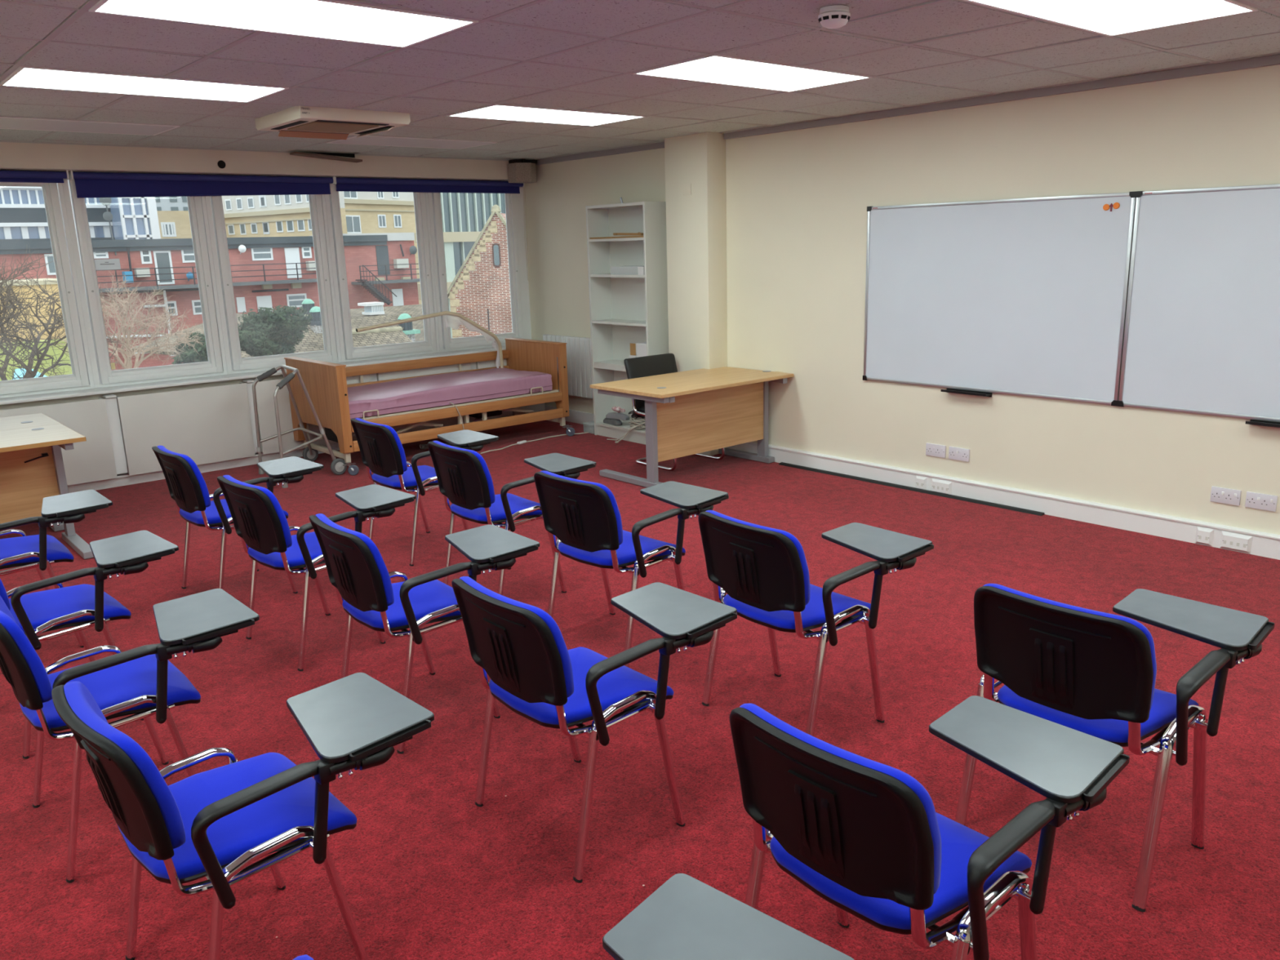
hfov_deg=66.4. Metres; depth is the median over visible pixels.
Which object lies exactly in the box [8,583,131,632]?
seat cushion
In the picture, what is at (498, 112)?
recessed light
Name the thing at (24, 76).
recessed light
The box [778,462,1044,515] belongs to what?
cable
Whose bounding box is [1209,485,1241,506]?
double socket
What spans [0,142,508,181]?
wall header
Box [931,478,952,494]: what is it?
outlet
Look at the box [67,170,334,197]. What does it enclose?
roller blind
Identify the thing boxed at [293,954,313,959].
cushion
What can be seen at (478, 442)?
tray
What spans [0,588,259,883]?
chair
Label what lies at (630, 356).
carton
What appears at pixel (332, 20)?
recessed light
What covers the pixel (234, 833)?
seat cushion
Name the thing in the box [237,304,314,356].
bush
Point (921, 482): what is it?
outlet
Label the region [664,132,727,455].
wall pillar
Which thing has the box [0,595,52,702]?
cushion
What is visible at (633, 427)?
cable
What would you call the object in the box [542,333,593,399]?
radiator
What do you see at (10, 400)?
trim
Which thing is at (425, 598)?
seat cushion
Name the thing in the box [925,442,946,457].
double socket
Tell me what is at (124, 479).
baseboard
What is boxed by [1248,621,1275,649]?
tray
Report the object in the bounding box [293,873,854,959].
chair
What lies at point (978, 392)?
tray
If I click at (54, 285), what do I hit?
building
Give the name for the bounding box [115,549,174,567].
tray
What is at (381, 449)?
cushion
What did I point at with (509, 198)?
window
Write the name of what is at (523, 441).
lead
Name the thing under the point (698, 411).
office desk
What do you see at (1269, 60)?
trim
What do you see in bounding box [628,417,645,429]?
cable bundle
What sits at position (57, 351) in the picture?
hoarding
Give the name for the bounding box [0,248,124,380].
bare tree
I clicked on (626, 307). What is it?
bookcase
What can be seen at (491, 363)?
heater cover
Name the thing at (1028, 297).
whiteboard
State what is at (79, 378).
window
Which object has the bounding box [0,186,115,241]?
office building
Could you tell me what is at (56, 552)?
seat cushion
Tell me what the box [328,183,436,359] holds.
window
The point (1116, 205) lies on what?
round magnet
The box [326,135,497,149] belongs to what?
recessed light
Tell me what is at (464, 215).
office building
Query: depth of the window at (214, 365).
7.79 m
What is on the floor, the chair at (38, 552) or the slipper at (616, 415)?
the chair at (38, 552)
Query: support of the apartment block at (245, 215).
on the ground
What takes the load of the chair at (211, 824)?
on the floor
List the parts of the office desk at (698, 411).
leg frame, modesty panel, leg frame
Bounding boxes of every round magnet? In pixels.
[1102,204,1109,210]
[1112,202,1119,208]
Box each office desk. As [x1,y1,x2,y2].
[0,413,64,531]
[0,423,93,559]
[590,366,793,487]
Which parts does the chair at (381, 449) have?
leg, leg, seat frame, leg, armrest, leg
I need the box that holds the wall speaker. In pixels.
[507,158,537,183]
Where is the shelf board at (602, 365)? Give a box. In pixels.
[594,363,625,368]
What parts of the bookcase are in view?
panel, shelf, panel, shelf, cardboard strip, shelf, shelf, shelf, panel, panel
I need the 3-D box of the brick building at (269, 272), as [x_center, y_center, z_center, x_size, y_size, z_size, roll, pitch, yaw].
[-28.368,-12.369,64.143,28.251,14.908,11.104,-13,18,-39]
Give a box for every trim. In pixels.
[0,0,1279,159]
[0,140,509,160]
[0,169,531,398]
[0,345,506,404]
[102,362,476,474]
[303,151,355,157]
[535,54,1279,164]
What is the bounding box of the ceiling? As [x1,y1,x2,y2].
[0,0,1279,159]
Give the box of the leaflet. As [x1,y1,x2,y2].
[637,266,644,275]
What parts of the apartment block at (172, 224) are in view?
pane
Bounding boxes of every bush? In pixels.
[171,332,208,364]
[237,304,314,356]
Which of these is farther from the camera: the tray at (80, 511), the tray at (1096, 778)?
the tray at (80, 511)
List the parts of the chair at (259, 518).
leg, leg, seat frame, leg, armrest, leg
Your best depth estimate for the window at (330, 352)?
8.43 m
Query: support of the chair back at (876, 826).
on the chair at (864, 835)
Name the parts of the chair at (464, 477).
leg, leg, armrest, seat frame, leg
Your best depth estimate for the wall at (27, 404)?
7.61 m
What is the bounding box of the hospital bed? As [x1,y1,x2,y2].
[284,311,574,475]
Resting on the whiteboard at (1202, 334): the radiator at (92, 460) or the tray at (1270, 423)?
the tray at (1270, 423)
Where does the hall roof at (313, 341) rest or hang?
on the ground
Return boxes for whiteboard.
[862,191,1136,406]
[1116,183,1279,427]
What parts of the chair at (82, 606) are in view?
leg, seat frame, armrest, leg, leg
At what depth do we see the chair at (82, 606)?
3.62 m
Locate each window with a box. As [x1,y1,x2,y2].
[0,182,88,395]
[67,174,222,384]
[209,194,337,370]
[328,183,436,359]
[431,192,523,349]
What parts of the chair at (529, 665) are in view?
leg, leg, leg, seat frame, armrest, leg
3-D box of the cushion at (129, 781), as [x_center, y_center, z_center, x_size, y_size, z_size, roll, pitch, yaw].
[-1.145,0.612,2.135,0.118,0.271,0.475,-14,18,-41]
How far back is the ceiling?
4.53 m
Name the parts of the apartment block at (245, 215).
pane, pane, pane, pane, pane, pane, pane, pane, pane, pane, pane, pane, pane, pane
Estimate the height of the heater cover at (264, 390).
0.614 m
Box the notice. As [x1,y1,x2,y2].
[94,258,120,270]
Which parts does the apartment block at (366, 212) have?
pane, pane, pane, pane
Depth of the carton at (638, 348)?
8.51 m
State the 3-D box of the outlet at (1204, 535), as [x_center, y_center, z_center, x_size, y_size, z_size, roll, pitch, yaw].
[3.144,0.315,5.451,0.020,0.096,0.087,-13,18,-39]
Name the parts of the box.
lid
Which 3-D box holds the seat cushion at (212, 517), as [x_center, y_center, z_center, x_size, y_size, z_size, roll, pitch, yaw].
[-2.125,0.171,5.096,0.456,0.080,0.437,-14,18,-40]
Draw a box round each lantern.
[302,298,314,314]
[309,306,322,333]
[397,313,420,342]
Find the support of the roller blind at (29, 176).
attached to the wall header
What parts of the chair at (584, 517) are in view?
leg, leg, seat frame, leg, armrest, leg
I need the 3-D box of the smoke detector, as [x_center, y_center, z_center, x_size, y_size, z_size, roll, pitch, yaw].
[0.712,-1.693,3.587,0.116,0.066,0.116,-13,18,-39]
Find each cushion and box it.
[0,534,73,565]
[0,578,10,609]
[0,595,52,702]
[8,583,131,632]
[19,653,200,728]
[63,680,185,848]
[117,752,356,879]
[157,445,210,507]
[179,498,288,524]
[222,475,292,547]
[247,531,323,567]
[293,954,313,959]
[315,513,394,605]
[342,579,461,628]
[355,417,407,471]
[371,465,437,487]
[432,440,495,503]
[450,493,542,521]
[488,646,673,724]
[540,471,622,545]
[558,529,685,565]
[705,510,809,604]
[723,583,871,629]
[769,812,1031,929]
[997,684,1199,742]
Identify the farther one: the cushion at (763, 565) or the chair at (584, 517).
the chair at (584, 517)
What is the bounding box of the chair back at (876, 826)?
[739,702,941,893]
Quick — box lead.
[480,431,588,453]
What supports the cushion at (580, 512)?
on the chair at (584, 517)
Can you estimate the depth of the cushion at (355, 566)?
3.39 m
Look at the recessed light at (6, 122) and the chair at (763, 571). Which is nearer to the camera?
the chair at (763, 571)
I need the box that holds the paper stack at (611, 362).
[594,359,625,367]
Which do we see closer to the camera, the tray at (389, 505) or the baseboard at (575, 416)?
the tray at (389, 505)
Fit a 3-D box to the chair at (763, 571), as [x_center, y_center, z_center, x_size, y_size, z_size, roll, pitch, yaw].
[0.621,0.483,3.584,0.700,0.801,0.625,-12,17,-36]
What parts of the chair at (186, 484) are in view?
leg, seat frame, leg, armrest, leg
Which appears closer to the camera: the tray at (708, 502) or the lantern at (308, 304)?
the tray at (708, 502)
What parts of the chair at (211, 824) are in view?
leg, leg, seat frame, armrest, leg, leg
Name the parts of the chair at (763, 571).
leg, leg, seat frame, leg, armrest, leg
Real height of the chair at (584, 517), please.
0.801 m
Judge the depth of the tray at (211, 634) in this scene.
2.89 m
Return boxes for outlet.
[915,475,927,489]
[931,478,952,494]
[1195,526,1213,546]
[1219,530,1252,553]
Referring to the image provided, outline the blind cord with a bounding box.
[523,191,529,280]
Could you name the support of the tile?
hanging from the ceiling
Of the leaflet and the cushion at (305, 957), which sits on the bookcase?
the leaflet
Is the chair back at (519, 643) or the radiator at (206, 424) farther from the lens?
the radiator at (206, 424)
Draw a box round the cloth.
[611,406,625,413]
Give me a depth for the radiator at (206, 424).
7.80 m
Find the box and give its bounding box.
[582,421,594,434]
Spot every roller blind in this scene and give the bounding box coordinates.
[0,169,69,182]
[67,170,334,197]
[333,176,524,193]
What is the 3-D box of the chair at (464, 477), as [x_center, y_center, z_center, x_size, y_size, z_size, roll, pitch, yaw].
[-0.654,0.176,5.005,0.700,0.801,0.625,-13,17,-38]
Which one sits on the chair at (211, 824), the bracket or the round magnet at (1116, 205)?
the bracket
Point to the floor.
(425, 872)
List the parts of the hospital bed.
footboard, rail, rail, leg frame, mattress, rail, rail, actuator motor, headboard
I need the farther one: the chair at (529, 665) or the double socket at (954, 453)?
the double socket at (954, 453)
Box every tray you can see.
[55,503,108,516]
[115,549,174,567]
[182,618,254,644]
[281,466,321,477]
[372,497,413,511]
[466,437,497,446]
[489,545,537,562]
[562,463,595,474]
[613,232,643,235]
[687,612,737,639]
[696,494,728,508]
[897,543,933,561]
[940,388,991,396]
[1082,753,1129,802]
[1245,419,1279,427]
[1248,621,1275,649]
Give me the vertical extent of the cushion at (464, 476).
0.271 m
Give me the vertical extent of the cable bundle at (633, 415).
0.068 m
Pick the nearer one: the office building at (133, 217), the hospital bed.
the hospital bed
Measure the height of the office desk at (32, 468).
0.720 m
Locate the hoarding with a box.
[0,337,72,381]
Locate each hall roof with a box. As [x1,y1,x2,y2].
[129,313,411,358]
[350,304,424,347]
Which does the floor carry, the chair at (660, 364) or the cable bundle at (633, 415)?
the chair at (660, 364)
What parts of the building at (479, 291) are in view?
pane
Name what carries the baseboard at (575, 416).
attached to the wall at (797, 201)
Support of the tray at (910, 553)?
on the chair at (763, 571)
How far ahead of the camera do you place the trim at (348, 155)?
8.28 m
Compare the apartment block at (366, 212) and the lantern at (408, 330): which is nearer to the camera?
the lantern at (408, 330)
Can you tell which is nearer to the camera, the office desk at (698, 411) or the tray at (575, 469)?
the tray at (575, 469)
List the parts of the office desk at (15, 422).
leg frame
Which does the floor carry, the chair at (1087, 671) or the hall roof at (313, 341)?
the chair at (1087, 671)
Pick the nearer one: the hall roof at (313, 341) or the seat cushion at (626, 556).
the seat cushion at (626, 556)
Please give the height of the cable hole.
0.062 m
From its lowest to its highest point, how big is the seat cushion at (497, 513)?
0.080 m
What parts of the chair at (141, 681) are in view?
leg, leg, seat frame, armrest, leg, leg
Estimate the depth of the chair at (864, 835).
1.93 m
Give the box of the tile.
[289,151,362,162]
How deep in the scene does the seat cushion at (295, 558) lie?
4.24 m
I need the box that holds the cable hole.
[217,160,225,168]
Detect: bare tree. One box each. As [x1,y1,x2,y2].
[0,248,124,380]
[53,273,204,369]
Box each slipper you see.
[603,417,622,425]
[605,412,629,420]
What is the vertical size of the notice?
0.080 m
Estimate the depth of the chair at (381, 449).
5.52 m
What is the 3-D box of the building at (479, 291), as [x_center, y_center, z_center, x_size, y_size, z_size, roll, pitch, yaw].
[-5.846,-6.425,44.214,5.069,11.470,4.104,-1,14,2]
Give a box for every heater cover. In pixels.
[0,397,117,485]
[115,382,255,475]
[250,373,370,454]
[376,362,474,432]
[475,358,545,420]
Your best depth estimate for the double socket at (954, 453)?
6.56 m
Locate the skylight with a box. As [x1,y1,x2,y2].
[357,302,384,315]
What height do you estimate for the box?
0.092 m
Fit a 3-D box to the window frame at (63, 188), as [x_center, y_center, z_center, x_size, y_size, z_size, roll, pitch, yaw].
[-4.017,-1.548,7.584,7.565,1.609,0.140,-13,18,-39]
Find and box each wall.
[0,373,478,475]
[523,64,1279,534]
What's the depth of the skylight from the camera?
50.34 m
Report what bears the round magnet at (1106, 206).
attached to the whiteboard at (1028, 297)
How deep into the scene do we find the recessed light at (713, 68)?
4.92 m
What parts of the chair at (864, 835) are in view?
leg, leg, seat frame, leg, armrest, leg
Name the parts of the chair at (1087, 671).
leg, seat frame, leg, leg, armrest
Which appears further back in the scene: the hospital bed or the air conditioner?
the hospital bed
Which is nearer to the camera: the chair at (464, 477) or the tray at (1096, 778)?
the tray at (1096, 778)
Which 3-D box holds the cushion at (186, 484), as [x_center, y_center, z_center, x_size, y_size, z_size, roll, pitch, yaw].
[-2.300,-0.022,4.893,0.118,0.271,0.475,-14,18,-40]
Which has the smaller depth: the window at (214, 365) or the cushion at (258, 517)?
the cushion at (258, 517)
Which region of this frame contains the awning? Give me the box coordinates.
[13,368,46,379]
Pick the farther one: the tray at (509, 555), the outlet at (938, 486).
the outlet at (938, 486)
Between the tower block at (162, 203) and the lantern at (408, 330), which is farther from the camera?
the tower block at (162, 203)
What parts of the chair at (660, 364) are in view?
seat, backrest, cantilever frame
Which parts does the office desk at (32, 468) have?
modesty panel, leg frame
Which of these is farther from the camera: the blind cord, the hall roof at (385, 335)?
the hall roof at (385, 335)
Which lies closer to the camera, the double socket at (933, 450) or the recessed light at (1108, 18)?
the recessed light at (1108, 18)
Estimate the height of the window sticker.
0.050 m
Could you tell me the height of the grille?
0.008 m
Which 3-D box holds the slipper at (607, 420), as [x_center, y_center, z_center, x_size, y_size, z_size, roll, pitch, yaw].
[-0.255,-0.544,9.002,0.085,0.055,0.254,-10,16,-31]
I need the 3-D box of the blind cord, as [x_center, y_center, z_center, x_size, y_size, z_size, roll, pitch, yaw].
[-1.146,-2.484,9.836,0.019,0.939,0.069,-13,18,-39]
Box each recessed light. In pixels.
[0,66,288,102]
[0,116,179,135]
[88,0,478,48]
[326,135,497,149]
[445,103,646,126]
[631,53,872,92]
[963,0,1258,36]
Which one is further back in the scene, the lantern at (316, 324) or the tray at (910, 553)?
the lantern at (316, 324)
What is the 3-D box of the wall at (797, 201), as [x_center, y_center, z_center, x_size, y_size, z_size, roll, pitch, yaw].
[2.074,-1.294,6.508,0.200,2.993,10.100,-13,18,-39]
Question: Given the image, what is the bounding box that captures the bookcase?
[585,201,668,444]
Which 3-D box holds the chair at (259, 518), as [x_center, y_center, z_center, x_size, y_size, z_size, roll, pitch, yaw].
[-1.437,0.344,4.404,0.700,0.801,0.625,-15,19,-43]
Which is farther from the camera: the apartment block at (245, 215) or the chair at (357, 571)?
the apartment block at (245, 215)
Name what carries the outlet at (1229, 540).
attached to the wall at (797, 201)
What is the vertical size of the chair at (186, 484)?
0.801 m
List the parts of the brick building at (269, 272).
glazed door, pane, pane, pane, glazed door, pane, pane, pane, satellite dish, pane, railing, door, satellite dish, pane, door, door, pane, pane, door, railing, door, satellite dish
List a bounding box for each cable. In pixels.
[606,422,644,443]
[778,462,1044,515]
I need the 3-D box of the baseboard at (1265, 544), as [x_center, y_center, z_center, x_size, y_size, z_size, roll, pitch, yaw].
[3.024,0.268,5.611,0.040,0.127,7.031,-13,18,-39]
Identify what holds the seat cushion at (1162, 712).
on the chair at (1087, 671)
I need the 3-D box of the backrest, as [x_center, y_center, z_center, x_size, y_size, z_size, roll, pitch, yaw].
[1.105,0.438,2.586,0.118,0.271,0.475,-13,18,-39]
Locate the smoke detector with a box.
[817,4,850,28]
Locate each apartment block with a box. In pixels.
[156,210,191,239]
[222,191,346,237]
[343,191,422,304]
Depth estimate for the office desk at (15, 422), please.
6.34 m
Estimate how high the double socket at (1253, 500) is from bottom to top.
0.086 m
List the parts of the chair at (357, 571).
leg, leg, seat frame, leg, armrest, leg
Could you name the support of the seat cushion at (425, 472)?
on the chair at (381, 449)
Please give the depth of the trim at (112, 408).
7.53 m
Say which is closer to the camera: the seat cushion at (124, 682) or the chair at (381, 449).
the seat cushion at (124, 682)
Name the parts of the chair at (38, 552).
armrest, seat frame, leg, leg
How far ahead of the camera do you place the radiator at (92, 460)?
7.34 m
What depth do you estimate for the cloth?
8.90 m
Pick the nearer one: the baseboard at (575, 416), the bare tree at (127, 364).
the baseboard at (575, 416)
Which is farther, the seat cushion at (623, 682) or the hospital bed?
the hospital bed
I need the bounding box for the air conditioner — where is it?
[254,106,410,139]
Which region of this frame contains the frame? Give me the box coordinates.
[252,364,346,488]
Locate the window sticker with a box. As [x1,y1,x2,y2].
[111,362,115,369]
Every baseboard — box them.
[67,410,542,493]
[544,404,594,424]
[725,441,1279,559]
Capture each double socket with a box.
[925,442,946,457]
[948,446,969,462]
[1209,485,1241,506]
[1244,491,1277,511]
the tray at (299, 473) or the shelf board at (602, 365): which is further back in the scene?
the shelf board at (602, 365)
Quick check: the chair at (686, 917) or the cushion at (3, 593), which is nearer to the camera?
the chair at (686, 917)
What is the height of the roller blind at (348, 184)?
0.121 m
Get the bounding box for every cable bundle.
[627,410,644,418]
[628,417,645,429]
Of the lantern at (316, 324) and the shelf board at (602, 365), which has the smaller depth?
the shelf board at (602, 365)
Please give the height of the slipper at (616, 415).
0.055 m
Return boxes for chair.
[0,489,112,647]
[0,529,178,759]
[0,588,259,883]
[51,672,434,959]
[151,445,324,593]
[217,475,415,671]
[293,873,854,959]
[308,513,539,754]
[351,417,498,566]
[427,440,595,595]
[451,576,737,882]
[533,471,728,667]
[623,353,724,471]
[697,510,933,736]
[729,695,1129,959]
[955,583,1275,911]
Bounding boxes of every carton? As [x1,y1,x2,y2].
[629,354,636,358]
[630,342,646,357]
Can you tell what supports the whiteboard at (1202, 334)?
attached to the wall at (797, 201)
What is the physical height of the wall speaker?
0.212 m
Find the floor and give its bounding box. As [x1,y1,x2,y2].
[0,420,1279,959]
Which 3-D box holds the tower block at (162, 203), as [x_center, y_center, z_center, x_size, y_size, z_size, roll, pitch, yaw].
[-61.169,-34.158,125.763,5.011,30.098,8.100,-13,18,-39]
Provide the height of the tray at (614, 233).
0.030 m
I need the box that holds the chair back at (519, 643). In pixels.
[459,576,573,697]
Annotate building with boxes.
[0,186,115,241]
[0,197,420,370]
[0,278,66,342]
[110,196,160,239]
[413,192,505,337]
[447,204,512,337]
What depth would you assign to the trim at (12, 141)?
7.69 m
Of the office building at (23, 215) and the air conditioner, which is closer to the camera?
the air conditioner
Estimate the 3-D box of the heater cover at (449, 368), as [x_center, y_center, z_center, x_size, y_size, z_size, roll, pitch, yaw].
[-2.020,-0.796,9.198,0.960,0.614,0.115,-13,18,-39]
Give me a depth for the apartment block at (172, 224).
95.66 m
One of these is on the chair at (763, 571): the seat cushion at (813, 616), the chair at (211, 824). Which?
the seat cushion at (813, 616)
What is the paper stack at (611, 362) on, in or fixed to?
on the shelf board at (602, 365)
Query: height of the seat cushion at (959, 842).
0.080 m
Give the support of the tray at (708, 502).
on the chair at (584, 517)
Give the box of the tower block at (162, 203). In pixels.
[155,196,188,210]
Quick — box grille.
[287,121,378,133]

